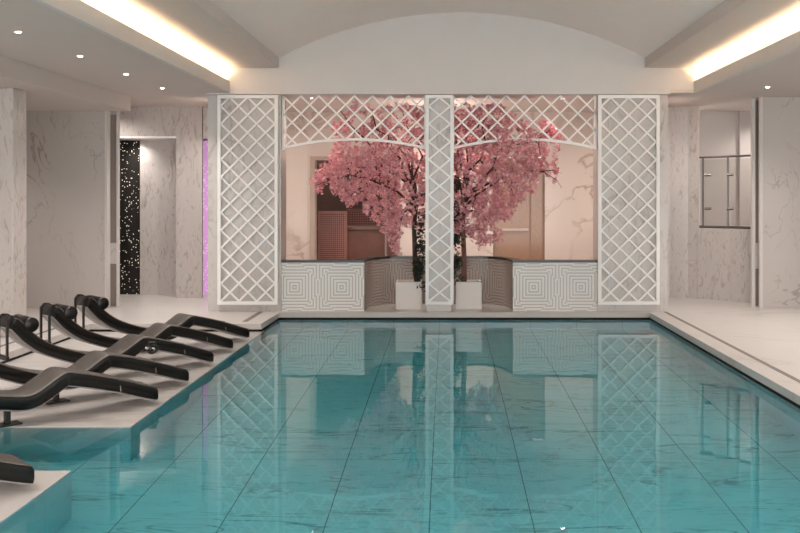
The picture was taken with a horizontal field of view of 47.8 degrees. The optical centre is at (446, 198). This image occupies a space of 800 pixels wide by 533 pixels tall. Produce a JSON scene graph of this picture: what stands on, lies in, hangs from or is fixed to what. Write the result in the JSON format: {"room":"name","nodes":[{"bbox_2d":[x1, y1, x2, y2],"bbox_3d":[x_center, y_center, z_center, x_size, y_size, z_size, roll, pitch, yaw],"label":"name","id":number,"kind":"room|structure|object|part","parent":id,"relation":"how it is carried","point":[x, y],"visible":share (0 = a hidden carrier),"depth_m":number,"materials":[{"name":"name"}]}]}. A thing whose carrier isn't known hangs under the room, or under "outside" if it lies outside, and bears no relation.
{"room":"indoor swimming pool","nodes":[
{"label":"indoor swimming pool","id":0,"kind":"room"},
{"bbox_2d":[0,88,25,336],"bbox_3d":[-5.885,0.150,10.265,2.030,2.800,0.330,0,0,0],"label":"column","id":1,"kind":"structure","parent":0,"point":[12,100],"depth_m":10.10,"materials":[{"name":"stone"}]},
{"bbox_2d":[0,471,71,522],"bbox_3d":[-3.405,2.102,3.183,2.250,0.906,4.565,0,0,0],"label":"deck","id":2,"kind":"object","parent":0,"point":[13,497],"visible":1,"depth_m":5.09,"materials":[{"name":"stone"}]},
{"bbox_2d":[0,453,37,484],"bbox_3d":[-3.130,1.317,4.541,1.960,0.663,0.350,0,0,-45],"label":"lounger","id":3,"kind":"object","parent":2,"relation":"on","point":[13,469],"visible":1,"depth_m":5.05,"materials":[{"name":"leather"}]},
{"bbox_2d":[0,462,34,483],"bbox_3d":[-3.126,1.309,4.545,0.320,0.607,1.910,0,0,45],"label":"lounge chair","id":4,"kind":"object","parent":3,"relation":"on","point":[10,472],"depth_m":5.04,"materials":[{"name":"leather"}]},
{"bbox_2d":[26,111,104,307],"bbox_3d":[-5.880,0.150,12.900,2.040,2.800,0.200,0,0,0],"label":"wall panel","id":5,"kind":"object","parent":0,"point":[65,150],"visible":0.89,"depth_m":12.80,"materials":[{"name":"stone"}]},
{"bbox_2d":[0,55,130,110],"bbox_3d":[-5.750,-1.370,5.650,2.500,0.240,14.300,0,0,0],"label":"ceiling","id":6,"kind":"structure","parent":0,"point":[46,90],"depth_m":10.90,"materials":[{"name":"paint"}]},
{"bbox_2d":[109,111,115,306],"bbox_3d":[-4.808,0.050,12.950,0.125,3.000,0.040,0,0,0],"label":"wall","id":7,"kind":"structure","parent":0,"point":[113,245],"depth_m":12.93,"materials":[{"name":"stone"}]},
{"bbox_2d":[105,111,110,307],"bbox_3d":[-4.844,0.150,12.885,0.032,2.800,0.210,0,0,0],"label":"trim","id":8,"kind":"structure","parent":7,"relation":"attached to","point":[107,113],"depth_m":12.80,"materials":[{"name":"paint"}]},
{"bbox_2d":[110,115,115,305],"bbox_3d":[-4.793,0.160,12.918,0.085,2.740,0.016,0,0,0],"label":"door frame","id":9,"kind":"structure","parent":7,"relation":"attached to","point":[112,117],"depth_m":12.91,"materials":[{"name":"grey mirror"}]},
{"bbox_2d":[116,111,119,306],"bbox_3d":[-4.731,0.050,12.947,0.032,3.000,0.045,0,0,0],"label":"trim","id":10,"kind":"structure","parent":7,"relation":"attached to","point":[117,112],"depth_m":12.92,"materials":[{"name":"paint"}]},
{"bbox_2d":[0,330,264,426],"bbox_3d":[-3.410,2.102,8.910,2.240,0.906,4.780,0,0,0],"label":"deck","id":11,"kind":"object","parent":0,"point":[85,407],"visible":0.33,"depth_m":7.67,"materials":[{"name":"stone"}]},
{"bbox_2d":[0,367,159,427],"bbox_3d":[-3.109,1.317,6.666,1.960,0.663,0.350,0,0,-45],"label":"lounger","id":12,"kind":"object","parent":11,"relation":"on","point":[43,387],"visible":1,"depth_m":6.74,"materials":[{"name":"leather"}]},
{"bbox_2d":[0,373,157,409],"bbox_3d":[-3.105,1.309,6.670,0.320,0.607,1.910,0,0,45],"label":"cushion","id":13,"kind":"object","parent":12,"relation":"on","point":[43,387],"depth_m":6.74,"materials":[{"name":"leather"}]},
{"bbox_2d":[0,350,190,404],"bbox_3d":[-3.075,1.317,7.411,1.960,0.663,0.350,0,0,-45],"label":"lounger","id":14,"kind":"object","parent":11,"relation":"on","point":[97,361],"visible":0.72,"depth_m":7.51,"materials":[{"name":"leather"}]},
{"bbox_2d":[0,355,188,388],"bbox_3d":[-3.071,1.309,7.415,0.320,0.607,1.910,0,0,45],"label":"cushion","id":15,"kind":"object","parent":14,"relation":"on","point":[93,363],"depth_m":7.51,"materials":[{"name":"leather"}]},
{"bbox_2d":[145,341,158,353],"bbox_3d":[-2.627,1.322,8.001,0.116,0.110,0.072,0,0,0],"label":"strap","id":16,"kind":"object","parent":14,"relation":"on","point":[151,344],"visible":1,"depth_m":8.00,"materials":[{"name":"black metal"}]},
{"bbox_2d":[0,313,215,363],"bbox_3d":[-3.100,1.317,8.351,1.960,0.663,0.350,0,0,-45],"label":"lounger","id":17,"kind":"object","parent":11,"relation":"on","point":[20,328],"visible":0.85,"depth_m":7.89,"materials":[{"name":"leather"}]},
{"bbox_2d":[40,303,234,352],"bbox_3d":[-3.095,1.317,9.146,1.960,0.663,0.350,0,0,-45],"label":"lounger","id":18,"kind":"object","parent":11,"relation":"on","point":[60,317],"visible":0.66,"depth_m":8.67,"materials":[{"name":"leather"}]},
{"bbox_2d":[74,294,250,350],"bbox_3d":[-3.090,1.317,9.921,1.960,0.663,0.350,0,0,-45],"label":"lounger","id":19,"kind":"object","parent":11,"relation":"on","point":[92,307],"visible":0.73,"depth_m":9.45,"materials":[{"name":"plastic"}]},
{"bbox_2d":[140,140,175,294],"bbox_3d":[-4.664,0.250,14.750,0.598,2.600,0.400,0,0,0],"label":"wall","id":20,"kind":"structure","parent":0,"point":[157,157],"depth_m":14.55,"materials":[{"name":"stone"}]},
{"bbox_2d":[120,140,139,293],"bbox_3d":[-5.203,0.270,14.640,0.462,2.560,0.040,0,0,0],"label":"panel","id":21,"kind":"object","parent":20,"relation":"attached to","point":[129,149],"visible":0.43,"depth_m":14.62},
{"bbox_2d":[120,106,207,297],"bbox_3d":[-5.100,0.050,14.175,3.800,3.000,0.150,0,0,0],"label":"wall","id":22,"kind":"structure","parent":0,"point":[189,124],"depth_m":14.10,"materials":[{"name":"stone"}]},
{"bbox_2d":[120,136,175,139],"bbox_3d":[-4.763,-0.966,14.344,1.034,0.032,0.512,0,0,0],"label":"door frame","id":23,"kind":"structure","parent":22,"relation":"attached to","point":[121,137],"depth_m":14.11,"materials":[{"name":"white paint"}]},
{"bbox_2d":[81,0,278,67],"bbox_3d":[-2.885,-2.010,5.400,1.170,0.440,13.800,0,0,0],"label":"ceiling","id":24,"kind":"structure","parent":0,"point":[199,31],"depth_m":9.56,"materials":[{"name":"paint"}]},
{"bbox_2d":[281,263,363,310],"bbox_3d":[-1.718,1.214,12.500,1.145,0.672,0.100,0,0,0],"label":"wall","id":25,"kind":"structure","parent":0,"point":[304,286],"depth_m":12.45,"materials":[{"name":"white tile"}]},
{"bbox_2d":[317,161,396,259],"bbox_3d":[-1.515,0.050,16.450,3.370,3.000,2.500,0,0,0],"label":"wall","id":26,"kind":"structure","parent":0,"point":[327,201],"depth_m":17.60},
{"bbox_2d":[347,209,396,225],"bbox_3d":[-1.200,0.790,17.415,1.480,1.200,0.070,0,0,0],"label":"panel","id":27,"kind":"object","parent":26,"relation":"attached to","point":[355,217],"visible":0.18,"depth_m":17.38,"materials":[{"name":"brown wood"}]},
{"bbox_2d":[0,0,799,111],"bbox_3d":[0.000,-1.475,7.750,14.000,0.050,18.500,0,0,0],"label":"ceiling","id":28,"kind":"structure","parent":0,"point":[50,40],"depth_m":10.57,"materials":[{"name":"paint"}]},
{"bbox_2d":[34,0,229,92],"bbox_3d":[-2.995,-1.530,5.400,0.050,0.160,13.800,0,0,0],"label":"trim","id":29,"kind":"structure","parent":28,"relation":"attached to","point":[79,11],"depth_m":8.47,"materials":[{"name":"paint"}]},
{"bbox_2d":[210,0,724,57],"bbox_3d":[0.200,-2.290,5.400,5.000,0.720,13.800,0,0,0],"label":"vault","id":30,"kind":"object","parent":28,"relation":"attached to","point":[641,27],"visible":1,"depth_m":11.18,"materials":[{"name":"paint"}]},
{"bbox_2d":[694,31,799,92],"bbox_3d":[3.395,-1.530,5.400,0.050,0.160,13.800,0,0,0],"label":"trim","id":31,"kind":"structure","parent":28,"relation":"attached to","point":[789,44],"depth_m":9.96,"materials":[{"name":"paint"}]},
{"bbox_2d":[0,294,799,404],"bbox_3d":[0.000,1.585,7.750,14.000,0.070,18.500,0,0,0],"label":"floor","id":32,"kind":"structure","parent":0,"point":[770,335],"depth_m":11.77,"materials":[{"name":"stone"}]},
{"bbox_2d":[0,328,54,346],"bbox_3d":[-4.695,1.559,6.000,0.050,0.022,10.000,0,0,0],"label":"channel","id":33,"kind":"object","parent":32,"relation":"in","point":[52,328],"visible":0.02,"depth_m":9.78,"materials":[{"name":"silver metal"}]},
{"bbox_2d":[203,141,207,293],"bbox_3d":[-3.936,0.300,14.720,0.196,2.500,0.040,0,0,0],"label":"panel","id":34,"kind":"object","parent":32,"relation":"on","point":[205,143],"visible":0.29,"depth_m":14.70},
{"bbox_2d":[208,95,285,310],"bbox_3d":[-2.795,0.050,12.620,1.010,3.000,0.400,0,0,0],"label":"pier","id":35,"kind":"object","parent":32,"relation":"on","point":[265,141],"visible":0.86,"depth_m":12.42,"materials":[{"name":"stone"}]},
{"bbox_2d":[217,95,277,304],"bbox_3d":[-2.736,0.011,12.381,0.828,2.878,0.082,0,0,0],"label":"lattice screen","id":36,"kind":"object","parent":35,"relation":"attached to","point":[220,301],"visible":1,"depth_m":12.34,"materials":[{"name":"white paint"}]},
{"bbox_2d":[242,312,261,321],"bbox_3d":[-2.555,1.559,11.870,0.070,0.022,1.020,0,0,0],"label":"channel","id":37,"kind":"object","parent":32,"relation":"in","point":[257,313],"visible":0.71,"depth_m":11.81,"materials":[{"name":"white metal"}]},
{"bbox_2d":[318,211,346,259],"bbox_3d":[-1.980,0.880,15.600,0.500,1.340,0.060,0,0,0],"label":"divider","id":38,"kind":"object","parent":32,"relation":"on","point":[332,225],"visible":0.59,"depth_m":15.58,"materials":[{"name":"brown wood"}]},
{"bbox_2d":[347,226,396,259],"bbox_3d":[-1.450,1.020,16.290,1.700,1.060,0.620,0,0,0],"label":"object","id":39,"kind":"structure","parent":32,"relation":"on","point":[362,241],"depth_m":16.05,"materials":[{"name":"brown wood"}]},
{"bbox_2d":[347,226,395,229],"bbox_3d":[-1.450,0.520,16.290,1.700,0.060,0.620,0,0,0],"label":"countertop","id":40,"kind":"structure","parent":39,"relation":"on","point":[348,227],"depth_m":15.98,"materials":[{"name":"brown wood"}]},
{"bbox_2d":[385,180,386,255],"bbox_3d":[-1.050,0.250,15.500,0.037,2.600,0.037,0,0,23],"label":"slim post","id":41,"kind":"object","parent":32,"relation":"on","point":[386,180],"visible":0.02,"depth_m":15.48,"materials":[{"name":"beige wood"}]},
{"bbox_2d":[396,280,421,308],"bbox_3d":[-0.540,1.357,12.820,0.360,0.385,0.360,0,0,0],"label":"planter","id":42,"kind":"object","parent":32,"relation":"on","point":[408,296],"visible":0.98,"depth_m":12.64,"materials":[{"name":"ceramic"}]},
{"bbox_2d":[308,100,424,291],"bbox_3d":[-0.967,-0.038,12.910,2.062,2.732,1.027,0,0,0],"label":"cherry tree","id":43,"kind":"object","parent":42,"relation":"in","point":[338,161],"visible":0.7,"depth_m":12.77,"materials":[{"name":"pink plant"}]},
{"bbox_2d":[364,258,512,310],"bbox_3d":[-0.117,1.214,12.925,2.255,0.672,0.950,0,0,0],"label":"wall niche","id":44,"kind":"object","parent":32,"relation":"on","point":[381,276],"visible":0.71,"depth_m":13.23,"materials":[{"name":"white tile"}]},
{"bbox_2d":[427,99,450,310],"bbox_3d":[-0.110,0.050,12.570,0.340,3.000,0.300,0,0,0],"label":"pier","id":45,"kind":"object","parent":32,"relation":"on","point":[439,159],"visible":0.64,"depth_m":12.42,"materials":[{"name":"stone"}]},
{"bbox_2d":[425,95,453,304],"bbox_3d":[-0.102,0.011,12.381,0.385,2.878,0.082,0,0,0],"label":"lattice screen","id":46,"kind":"object","parent":45,"relation":"attached to","point":[428,301],"visible":1,"depth_m":12.34,"materials":[{"name":"white paint"}]},
{"bbox_2d":[456,280,481,308],"bbox_3d":[0.305,1.357,12.820,0.360,0.385,0.360,0,0,0],"label":"planter","id":47,"kind":"object","parent":32,"relation":"on","point":[469,293],"visible":0.98,"depth_m":12.64,"materials":[{"name":"ceramic"}]},
{"bbox_2d":[454,101,564,283],"bbox_3d":[0.704,-0.091,12.819,1.871,2.667,1.320,0,0,19],"label":"cherry tree","id":48,"kind":"object","parent":47,"relation":"in","point":[466,196],"visible":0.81,"depth_m":12.71,"materials":[{"name":"pink plant"}]},
{"bbox_2d":[593,95,667,310],"bbox_3d":[2.565,0.050,12.620,0.970,3.000,0.400,0,0,0],"label":"pier","id":49,"kind":"object","parent":32,"relation":"on","point":[610,106],"visible":0.71,"depth_m":12.42,"materials":[{"name":"stone"}]},
{"bbox_2d":[598,95,659,304],"bbox_3d":[2.497,0.011,12.381,0.843,2.878,0.082,0,0,0],"label":"lattice screen","id":50,"kind":"object","parent":49,"relation":"attached to","point":[601,301],"visible":1,"depth_m":12.34,"materials":[{"name":"white paint"}]},
{"bbox_2d":[664,312,799,382],"bbox_3d":[2.995,1.559,6.440,0.050,0.022,11.880,0,0,0],"label":"channel","id":51,"kind":"object","parent":32,"relation":"on","point":[687,323],"visible":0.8,"depth_m":9.20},
{"bbox_2d":[286,112,592,259],"bbox_3d":[-0.125,0.050,15.100,6.350,3.000,0.200,0,0,0],"label":"wall","id":52,"kind":"structure","parent":0,"point":[568,208],"depth_m":15.00,"materials":[{"name":"stone"}]},
{"bbox_2d":[310,156,399,259],"bbox_3d":[-1.530,0.420,14.985,1.500,2.260,0.029,0,0,0],"label":"trim","id":53,"kind":"structure","parent":52,"relation":"attached to","point":[312,158],"depth_m":14.97,"materials":[{"name":"beige wood"}]},
{"bbox_2d":[493,157,544,259],"bbox_3d":[1.200,0.425,15.050,0.860,2.250,0.080,0,0,0],"label":"door","id":54,"kind":"structure","parent":52,"relation":"in","point":[524,237],"depth_m":15.05,"materials":[{"name":"brown wood"}]},
{"bbox_3d":[1.140,0.510,15.020,0.440,0.040,0.020,0,0,0],"label":"handle","id":55,"kind":"part","parent":54,"relation":"part of","materials":[{"name":"silver metal"}]},
{"bbox_2d":[206,12,719,97],"bbox_3d":[0.200,-2.092,12.560,7.400,1.315,0.520,0,0,0],"label":"wall","id":56,"kind":"structure","parent":0,"point":[458,54],"depth_m":12.30,"materials":[{"name":"paint"}]},
{"bbox_2d":[282,95,424,149],"bbox_3d":[-1.285,-1.061,12.480,2.005,0.753,0.050,0,0,0],"label":"arch","id":57,"kind":"object","parent":56,"relation":"attached to","point":[284,98],"visible":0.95,"depth_m":12.46,"materials":[{"name":"white paint"}]},
{"bbox_3d":[-1.285,-0.764,12.480,1.990,0.159,0.050,0,0,0],"label":"arch rail","id":58,"kind":"part","parent":57,"relation":"part of","materials":[{"name":"white paint"}]},
{"bbox_2d":[454,95,596,149],"bbox_3d":[1.070,-1.061,12.480,2.015,0.753,0.050,0,0,0],"label":"arch","id":59,"kind":"object","parent":56,"relation":"attached to","point":[594,111],"visible":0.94,"depth_m":12.46,"materials":[{"name":"white paint"}]},
{"bbox_3d":[1.070,-0.764,12.480,2.000,0.159,0.050,0,0,0],"label":"arch rail","id":60,"kind":"part","parent":59,"relation":"part of","materials":[{"name":"white paint"}]},
{"bbox_2d":[513,263,596,310],"bbox_3d":[1.495,1.214,12.500,1.170,0.672,0.100,0,0,0],"label":"wall","id":61,"kind":"structure","parent":0,"point":[536,286],"depth_m":12.45,"materials":[{"name":"white tile"}]},
{"bbox_2d":[281,256,597,262],"bbox_3d":[-0.105,0.862,12.930,4.370,0.032,0.990,0,0,0],"label":"trim","id":62,"kind":"structure","parent":61,"relation":"attached to","point":[511,259],"depth_m":12.43,"materials":[{"name":"stone"}]},
{"bbox_2d":[668,107,669,296],"bbox_3d":[3.285,0.050,14.275,0.470,3.000,0.150,0,0,0],"label":"wall","id":63,"kind":"structure","parent":0,"point":[668,107],"depth_m":14.20,"materials":[{"name":"stone"}]},
{"bbox_2d":[670,106,698,297],"bbox_3d":[3.731,0.050,14.199,0.508,3.000,0.169,0,0,24],"label":"wall","id":64,"kind":"structure","parent":0,"point":[684,121],"depth_m":14.13,"materials":[{"name":"stone"}]},
{"bbox_2d":[645,0,799,67],"bbox_3d":[3.285,-2.010,5.400,1.170,0.440,13.800,0,0,0],"label":"ceiling","id":65,"kind":"structure","parent":0,"point":[733,30],"depth_m":9.79,"materials":[{"name":"paint"}]},
{"bbox_2d":[697,228,750,302],"bbox_3d":[4.289,1.000,13.735,0.208,1.100,1.242,0,0,-41],"label":"wall","id":66,"kind":"structure","parent":0,"point":[723,254],"depth_m":13.74,"materials":[{"name":"stone"}]},
{"bbox_2d":[699,154,750,228],"bbox_3d":[4.263,-0.108,13.758,0.960,1.116,0.110,0,0,44],"label":"glass balustrade","id":67,"kind":"object","parent":66,"relation":"on","point":[728,174],"visible":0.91,"depth_m":13.76,"materials":[{"name":"silver metal"}]},
{"bbox_3d":[3.990,-0.100,14.032,0.031,1.100,0.031,0,0,-22],"label":"post","id":68,"kind":"part","parent":67,"relation":"part of","materials":[{"name":"silver metal"}]},
{"bbox_3d":[4.274,-0.650,13.758,0.085,0.032,0.944,0,0,-44],"label":"rail","id":69,"kind":"part","parent":67,"relation":"part of","materials":[{"name":"silver metal"}]},
{"bbox_3d":[4.274,0.430,13.758,0.093,0.040,0.945,0,0,-44],"label":"rail","id":70,"kind":"part","parent":67,"relation":"part of","materials":[{"name":"silver metal"}]},
{"bbox_3d":[4.300,-0.100,13.770,0.031,1.100,0.031,0,0,-22],"label":"post","id":71,"kind":"part","parent":67,"relation":"part of","materials":[{"name":"silver metal"}]},
{"bbox_3d":[4.443,-0.105,13.581,0.012,1.010,0.418,0,0,-37],"label":"glass pane","id":72,"kind":"part","parent":67,"relation":"part of","materials":[{"name":"clear glass"}]},
{"bbox_2d":[699,111,750,225],"bbox_3d":[4.750,0.050,14.975,1.700,3.000,0.150,0,0,0],"label":"wall","id":73,"kind":"structure","parent":0,"point":[718,130],"depth_m":14.90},
{"bbox_2d":[739,111,741,225],"bbox_3d":[4.850,-0.450,14.865,0.040,2.000,0.050,0,0,0],"label":"trim","id":74,"kind":"structure","parent":73,"relation":"attached to","point":[740,112],"depth_m":14.84,"materials":[{"name":"paint"}]},
{"bbox_2d":[755,98,758,306],"bbox_3d":[5.715,0.050,12.975,2.570,3.000,0.050,0,0,0],"label":"wall","id":75,"kind":"structure","parent":0,"point":[756,244],"depth_m":12.95,"materials":[{"name":"stone"}]},
{"bbox_2d":[751,98,754,306],"bbox_3d":[4.407,0.050,12.965,0.045,3.000,0.070,0,0,0],"label":"trim","id":76,"kind":"structure","parent":75,"relation":"attached to","point":[752,99],"depth_m":12.93,"materials":[{"name":"paint"}]},
{"bbox_2d":[755,100,758,304],"bbox_3d":[4.480,0.055,12.938,0.100,2.950,0.016,0,0,0],"label":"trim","id":77,"kind":"structure","parent":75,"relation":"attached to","point":[756,101],"depth_m":12.93,"materials":[{"name":"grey metal"}]},
{"bbox_2d":[759,97,762,307],"bbox_3d":[4.466,0.050,12.812,0.042,3.000,0.055,0,0,0],"label":"trim","id":78,"kind":"structure","parent":75,"relation":"attached to","point":[760,98],"depth_m":12.79,"materials":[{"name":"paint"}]},
{"bbox_2d":[763,97,799,307],"bbox_3d":[5.734,0.050,12.820,2.493,3.000,0.040,0,0,0],"label":"wall panel","id":79,"kind":"object","parent":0,"point":[781,115],"visible":1,"depth_m":12.80,"materials":[{"name":"stone"}]},
{"bbox_3d":[-2.065,2.555,6.650,9.670,0.100,11.300,0,0,0],"label":"basin","id":80,"kind":"object","parent":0,"visible":0},
{"bbox_2d":[0,320,799,532],"bbox_3d":[-2.068,2.100,6.646,9.703,0.890,11.333,0,0,0],"label":"pool water","id":81,"kind":"object","parent":80,"relation":"in","point":[309,426],"visible":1,"depth_m":6.17,"materials":[{"name":"teal liquid"}]},
{"bbox_3d":[-0.830,2.132,6.650,7.320,0.946,11.420,0,0,0],"label":"wall","id":82,"kind":"structure","parent":0,"visible":0},
{"bbox_2d":[0,318,799,408],"bbox_3d":[-0.830,1.735,6.673,7.290,0.230,11.345,0,0,0],"label":"trim","id":83,"kind":"structure","parent":82,"relation":"attached to","point":[273,322],"depth_m":12.31,"materials":[{"name":"beige stone"}]}
]}

